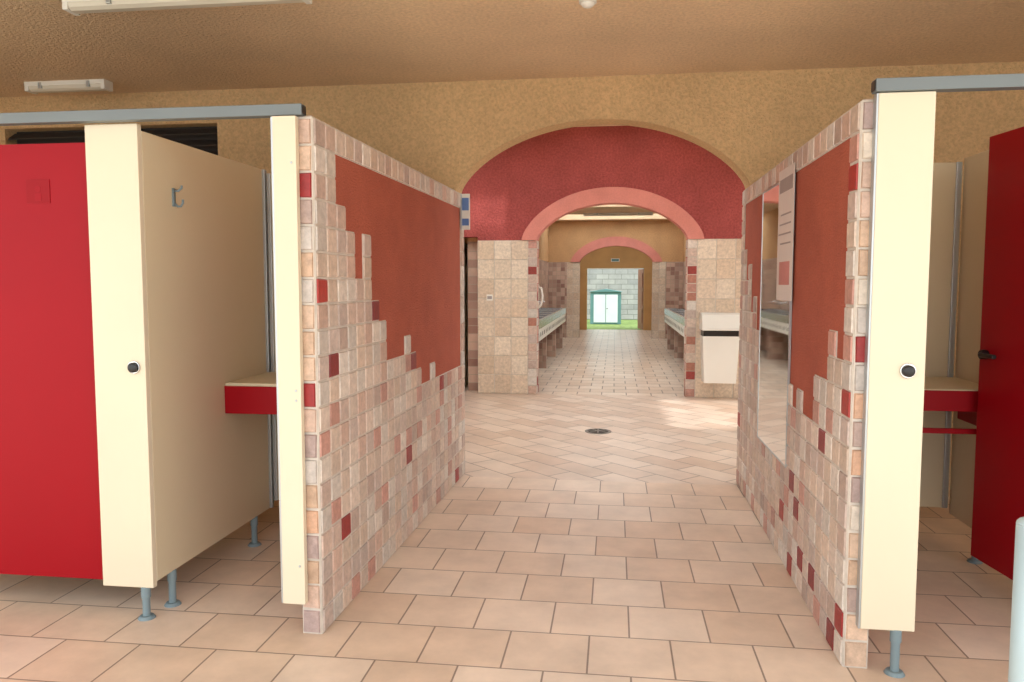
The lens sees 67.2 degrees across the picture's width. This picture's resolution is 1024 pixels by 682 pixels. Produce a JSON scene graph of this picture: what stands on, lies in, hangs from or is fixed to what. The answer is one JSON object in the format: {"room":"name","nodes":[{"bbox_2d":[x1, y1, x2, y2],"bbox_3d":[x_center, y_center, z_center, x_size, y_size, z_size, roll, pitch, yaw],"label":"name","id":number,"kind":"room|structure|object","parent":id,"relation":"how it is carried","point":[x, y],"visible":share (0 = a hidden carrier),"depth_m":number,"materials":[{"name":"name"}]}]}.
{"room":"public restroom","nodes":[
{"label":"public restroom","id":0,"kind":"room"},
{"bbox_2d":[297,115,464,633],"bbox_3d":[-0.613,0.060,4.462,0.090,2.110,2.753,1,4,9],"label":"wall","id":1,"kind":"structure","parent":0,"point":[382,239],"depth_m":3.75,"materials":[{"name":"tile"}]},
{"bbox_2d":[0,103,305,125],"bbox_3d":[-2.989,-0.933,3.327,4.379,0.044,0.045,1,4,8],"label":"rail","id":2,"kind":"object","parent":1,"relation":"on","point":[297,109],"visible":1,"depth_m":3.11,"materials":[{"name":"grey metal"}]},
{"bbox_2d":[270,116,307,604],"bbox_3d":[-0.893,0.098,3.097,0.105,1.960,0.048,1,4,8],"label":"partition panel","id":3,"kind":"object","parent":1,"relation":"attached to","point":[284,129],"depth_m":3.07,"materials":[{"name":"beige laminate"}]},
{"bbox_2d":[460,194,469,229],"bbox_3d":[-0.341,-0.947,5.647,0.065,0.260,0.055,1,4,8],"label":"room sign","id":4,"kind":"object","parent":1,"relation":"attached to","point":[465,198],"visible":1,"depth_m":5.63,"materials":[{"name":"white plastic"}]},
{"bbox_2d":[0,329,1012,681],"bbox_3d":[1.131,0.525,12.332,17.000,0.001,23.800,1,4,8],"label":"floor","id":5,"kind":"structure","parent":0,"point":[561,551],"depth_m":3.58,"materials":[{"name":"tile"}]},
{"bbox_2d":[84,123,156,620],"bbox_3d":[-1.657,0.152,3.272,0.235,2.105,0.075,1,4,8],"label":"partition panel","id":6,"kind":"object","parent":5,"relation":"on","point":[114,174],"visible":1,"depth_m":3.25,"materials":[{"name":"beige laminate"}]},
{"bbox_2d":[141,131,273,607],"bbox_3d":[-1.476,0.122,3.834,0.073,2.080,1.129,1,4,8],"label":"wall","id":7,"kind":"structure","parent":5,"relation":"on","point":[208,306],"depth_m":3.69,"materials":[{"name":"beige laminate"}]},
{"bbox_2d":[172,185,183,206],"bbox_3d":[-1.484,-0.644,3.428,0.050,0.097,0.022,1,4,8],"label":"coat hook","id":8,"kind":"object","parent":7,"relation":"attached to","point":[174,190],"visible":1,"depth_m":3.42,"materials":[{"name":"grey metal"}]},
{"bbox_2d":[141,126,217,154],"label":"air vent","id":9,"kind":"object","parent":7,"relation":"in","point":[203,138],"depth_m":5.87,"materials":[{"name":"black metal"}]},
{"bbox_2d":[266,173,278,500],"bbox_3d":[-1.050,0.092,4.361,0.670,2.060,0.073,1,4,8],"label":"panel","id":10,"kind":"object","parent":5,"relation":"on","point":[268,175],"visible":0.19,"depth_m":4.36,"materials":[{"name":"beige laminate"}]},
{"bbox_2d":[224,372,276,414],"bbox_3d":[-1.089,0.275,4.097,0.674,0.155,0.490,1,4,8],"label":"shelf","id":11,"kind":"object","parent":10,"relation":"attached to","point":[256,394],"visible":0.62,"depth_m":3.88,"materials":[{"name":"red laminate"}]},
{"bbox_2d":[538,300,565,367],"bbox_3d":[0.456,-0.154,14.142,0.669,1.081,6.300,1,4,8],"label":"countertop","id":12,"kind":"structure","parent":5,"relation":"on","point":[551,320],"depth_m":14.50,"materials":[{"name":"grey stone"}]},
{"bbox_2d":[585,429,610,433],"bbox_3d":[0.843,0.881,7.542,0.259,0.009,0.259,1,4,8],"label":"floor drain","id":13,"kind":"object","parent":5,"relation":"on","point":[592,431],"visible":1,"depth_m":7.51,"materials":[{"name":"metal"}]},
{"bbox_2d":[664,308,684,369],"bbox_3d":[3.260,-0.126,13.769,0.669,1.081,6.300,1,4,8],"label":"countertop","id":14,"kind":"structure","parent":5,"relation":"on","point":[674,317],"depth_m":14.85,"materials":[{"name":"grey stone"}]},
{"bbox_2d":[855,91,935,677],"bbox_3d":[1.385,0.182,2.792,0.198,2.118,0.075,1,4,8],"label":"partition panel","id":15,"kind":"object","parent":5,"relation":"on","point":[903,132],"visible":1,"depth_m":2.77,"materials":[{"name":"beige laminate"}]},
{"bbox_2d":[871,73,1023,93],"bbox_3d":[3.111,-0.881,2.477,3.704,0.045,0.050,1,4,8],"label":"rail","id":16,"kind":"object","parent":15,"relation":"on","point":[989,82],"visible":1,"depth_m":2.67,"materials":[{"name":"grey metal"}]},
{"bbox_2d":[919,162,962,507],"bbox_3d":[2.007,0.077,4.305,0.865,2.100,0.073,1,4,8],"label":"panel","id":17,"kind":"object","parent":5,"relation":"on","point":[947,177],"visible":0.18,"depth_m":4.22,"materials":[{"name":"beige laminate"}]},
{"bbox_2d":[922,377,977,433],"bbox_3d":[1.968,0.321,4.020,0.867,0.215,0.540,1,4,8],"label":"shelf","id":18,"kind":"object","parent":17,"relation":"attached to","point":[940,393],"visible":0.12,"depth_m":3.73,"materials":[{"name":"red laminate"}]},
{"bbox_2d":[949,150,988,563],"bbox_3d":[2.353,0.127,3.499,0.073,2.120,1.480,1,4,8],"label":"wall","id":19,"kind":"structure","parent":5,"relation":"on","point":[975,182],"depth_m":4.07,"materials":[{"name":"beige paint"}]},
{"bbox_2d":[1008,517,1023,681],"bbox_3d":[1.411,0.885,2.104,0.160,0.819,0.160,1,4,8],"label":"bollard post","id":20,"kind":"object","parent":5,"relation":"on","point":[1016,651],"visible":1,"depth_m":2.08,"materials":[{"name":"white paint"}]},
{"bbox_3d":[-2.695,0.142,3.412,0.240,2.105,0.072,1,4,8],"label":"pilaster","id":21,"kind":"object","parent":5,"relation":"on","visible":0},
{"bbox_2d":[0,143,102,578],"bbox_3d":[-2.174,0.102,3.372,0.807,1.890,0.040,1,4,8],"label":"door","id":22,"kind":"structure","parent":21,"relation":"attached to","point":[50,518],"depth_m":3.35,"materials":[{"name":"red laminate"}]},
{"bbox_3d":[2.340,0.186,2.741,0.280,2.118,0.072,1,4,8],"label":"pilaster","id":23,"kind":"object","parent":5,"relation":"on","visible":0},
{"bbox_2d":[971,126,1023,579],"bbox_3d":[2.178,0.074,3.213,0.084,1.970,0.806,0,4,0],"label":"door","id":24,"kind":"structure","parent":23,"relation":"attached to","point":[998,493],"depth_m":3.45,"materials":[{"name":"red laminate"}]},
{"bbox_2d":[468,227,548,390],"bbox_3d":[0.193,-1.459,15.369,0.200,3.500,10.350,1,4,8],"label":"wall","id":25,"kind":"structure","parent":0,"point":[544,238],"depth_m":10.35,"materials":[{"name":"tile"}]},
{"bbox_2d":[0,0,1023,96],"bbox_3d":[-0.079,-1.725,3.067,10.200,0.120,4.700,1,4,8],"label":"ceiling","id":26,"kind":"structure","parent":0,"point":[321,42],"depth_m":4.55,"materials":[{"name":"paint"}]},
{"bbox_2d":[24,79,112,93],"bbox_3d":[-3.165,-1.815,5.497,0.620,0.066,0.112,1,4,8],"label":"lamp","id":27,"kind":"object","parent":26,"relation":"attached to","point":[34,87],"visible":1,"depth_m":5.46,"materials":[{"name":"white plastic"}]},
{"bbox_2d":[62,0,311,15],"bbox_3d":[-1.615,-1.688,3.812,1.270,0.066,0.112,1,4,8],"label":"lamp","id":28,"kind":"object","parent":26,"relation":"attached to","point":[75,7],"visible":1,"depth_m":3.81,"materials":[{"name":"white plastic"}]},
{"bbox_2d":[579,0,596,8],"bbox_3d":[0.383,-1.705,3.887,0.089,0.044,0.089,1,4,8],"label":"ceiling sensor","id":29,"kind":"object","parent":26,"relation":"attached to","point":[587,4],"depth_m":3.87,"materials":[{"name":"white plastic"}]},
{"bbox_2d":[0,61,1023,495],"bbox_3d":[0.245,-0.771,5.575,10.200,3.600,0.200,1,4,8],"label":"wall","id":30,"kind":"structure","parent":0,"point":[752,121],"depth_m":5.39,"materials":[{"name":"paint"}]},
{"bbox_2d":[8,130,84,143],"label":"air vent","id":31,"kind":"object","parent":30,"relation":"in","point":[70,136],"depth_m":6.02,"materials":[{"name":"black metal"}]},
{"bbox_2d":[578,125,624,126],"bbox_3d":[0.539,-2.642,7.645,10.200,0.180,4.250,1,4,8],"label":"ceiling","id":32,"kind":"structure","parent":0,"point":[588,125],"depth_m":9.66,"materials":[{"name":"paint"}]},
{"bbox_2d":[462,126,744,387],"bbox_3d":[0.834,-1.103,9.973,10.200,3.600,0.200,1,4,8],"label":"wall","id":33,"kind":"structure","parent":0,"point":[513,187],"depth_m":9.75,"materials":[{"name":"red paint"}]},
{"bbox_2d":[464,243,467,385],"bbox_3d":[-0.655,-0.361,10.785,0.090,2.000,0.800,1,4,8],"label":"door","id":34,"kind":"structure","parent":33,"relation":"in","point":[465,245],"depth_m":10.88,"materials":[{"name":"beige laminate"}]},
{"bbox_2d":[539,287,543,307],"bbox_3d":[0.311,-0.577,10.245,0.224,0.329,0.120,1,4,8],"label":"dryer","id":35,"kind":"object","parent":33,"relation":"attached to","point":[542,294],"visible":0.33,"depth_m":10.22,"materials":[{"name":"white plastic"}]},
{"bbox_2d":[478,239,741,397],"bbox_3d":[1.883,-0.294,9.887,4.680,2.000,0.208,1,4,8],"label":"pillar tiling","id":36,"kind":"structure","parent":33,"relation":"attached to","point":[508,328],"depth_m":9.99,"materials":[{"name":"tile"}]},
{"bbox_2d":[487,294,492,300],"bbox_3d":[-0.292,-0.567,10.047,0.080,0.080,0.012,1,4,8],"label":"label","id":37,"kind":"object","parent":36,"relation":"attached to","point":[489,296],"visible":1,"depth_m":10.04,"materials":[{"name":"white plastic"}]},
{"bbox_2d":[699,312,739,383],"bbox_3d":[2.571,0.083,9.551,0.460,0.860,0.338,1,4,8],"label":"waste bin","id":38,"kind":"object","parent":36,"relation":"attached to","point":[719,337],"visible":0.94,"depth_m":9.41,"materials":[{"name":"white plastic"}]},
{"bbox_2d":[522,187,703,239],"bbox_3d":[1.265,-1.619,9.765,2.300,0.660,0.040,1,4,8],"label":"trim","id":39,"kind":"structure","parent":33,"relation":"attached to","point":[624,195],"depth_m":9.72,"materials":[{"name":"paint"}]},
{"bbox_2d":[557,205,667,220],"bbox_3d":[2.027,-2.877,15.017,3.900,0.220,10.350,1,4,8],"label":"ceiling","id":40,"kind":"structure","parent":0,"point":[577,215],"depth_m":19.60,"materials":[{"name":"paint"}]},
{"bbox_2d":[583,212,652,215],"bbox_3d":[2.470,-2.955,17.961,1.600,0.066,0.112,1,4,8],"label":"lamp","id":41,"kind":"object","parent":40,"relation":"attached to","point":[635,213],"visible":1,"depth_m":17.92,"materials":[{"name":"white plastic"}]},
{"bbox_2d":[580,246,651,329],"bbox_3d":[3.187,-1.995,23.806,4.400,3.300,0.200,1,4,8],"label":"wall","id":42,"kind":"structure","parent":0,"point":[629,257],"depth_m":23.67,"materials":[{"name":"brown paint"}]},
{"bbox_2d":[611,258,619,261],"bbox_3d":[3.172,-2.485,23.652,0.260,0.100,0.035,1,4,8],"label":"exit sign","id":43,"kind":"object","parent":42,"relation":"attached to","point":[612,259],"visible":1,"depth_m":23.64,"materials":[{"name":"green plastic"}]},
{"bbox_2d":[638,269,643,329],"bbox_3d":[4.059,-1.318,24.273,0.062,1.880,0.862,0,4,-2],"label":"door","id":44,"kind":"structure","parent":42,"relation":"in","point":[640,271],"depth_m":24.16,"materials":[{"name":"brown wood"}]},
{"bbox_2d":[549,220,683,337],"bbox_3d":[2.724,-1.834,20.339,6.000,3.500,0.200,1,4,8],"label":"wall","id":45,"kind":"structure","parent":0,"point":[566,238],"depth_m":20.18,"materials":[{"name":"paint"}]},
{"bbox_2d":[566,262,665,337],"bbox_3d":[2.730,-1.078,20.289,2.580,2.000,0.010,1,4,8],"label":"pillar tiling","id":46,"kind":"structure","parent":45,"relation":"attached to","point":[573,268],"depth_m":20.22,"materials":[{"name":"tile"}]},
{"bbox_2d":[571,237,661,261],"bbox_3d":[2.729,-2.403,20.179,2.380,0.660,0.050,1,4,8],"label":"trim","id":47,"kind":"structure","parent":45,"relation":"attached to","point":[608,241],"depth_m":20.14,"materials":[{"name":"paint"}]},
{"bbox_2d":[682,235,685,307],"bbox_3d":[3.861,-1.422,14.881,0.200,3.500,10.350,1,4,8],"label":"wall","id":48,"kind":"structure","parent":0,"point":[684,247],"depth_m":19.66,"materials":[{"name":"tile"}]},
{"bbox_2d":[736,99,873,668],"bbox_3d":[1.487,0.081,4.181,0.095,2.110,2.752,1,4,8],"label":"wall","id":49,"kind":"structure","parent":0,"point":[808,509],"depth_m":3.26,"materials":[{"name":"tile"}]},
{"bbox_2d":[757,173,795,467],"bbox_3d":[1.450,-0.120,4.259,0.011,1.480,0.800,1,4,8],"label":"wall mirror","id":50,"kind":"object","parent":49,"relation":"attached to","point":[775,325],"visible":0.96,"depth_m":4.28,"materials":[{"name":"clear glass"}]},
{"bbox_2d":[776,162,794,300],"bbox_3d":[1.408,-0.550,3.969,0.003,0.680,0.360,1,4,8],"label":"poster","id":51,"kind":"object","parent":49,"relation":"attached to","point":[786,176],"visible":1,"depth_m":3.95,"materials":[{"name":"paper"}]},
{"label":"outside","id":52,"kind":"structure","parent":0,"visible":0},
{"bbox_2d":[587,319,641,329],"bbox_3d":[4.576,-1.122,34.309,40.000,0.001,20.800,1,4,8],"label":"lawn","id":53,"kind":"structure","parent":52,"point":[626,324],"depth_m":26.50,"materials":[{"name":"green plant"}]},
{"bbox_2d":[589,289,622,323],"bbox_3d":[3.369,-1.252,27.652,1.200,1.240,1.060,1,4,8],"label":"garden shed","id":54,"kind":"object","parent":53,"relation":"on","point":[605,304],"visible":1,"depth_m":27.17,"materials":[{"name":"teal paint"}]},
{"bbox_2d":[587,268,643,319],"bbox_3d":[4.117,-2.209,30.773,28.000,2.680,0.350,1,4,8],"label":"wall","id":55,"kind":"structure","parent":53,"relation":"on","point":[625,280],"depth_m":30.64,"materials":[{"name":"brick"}]}
]}

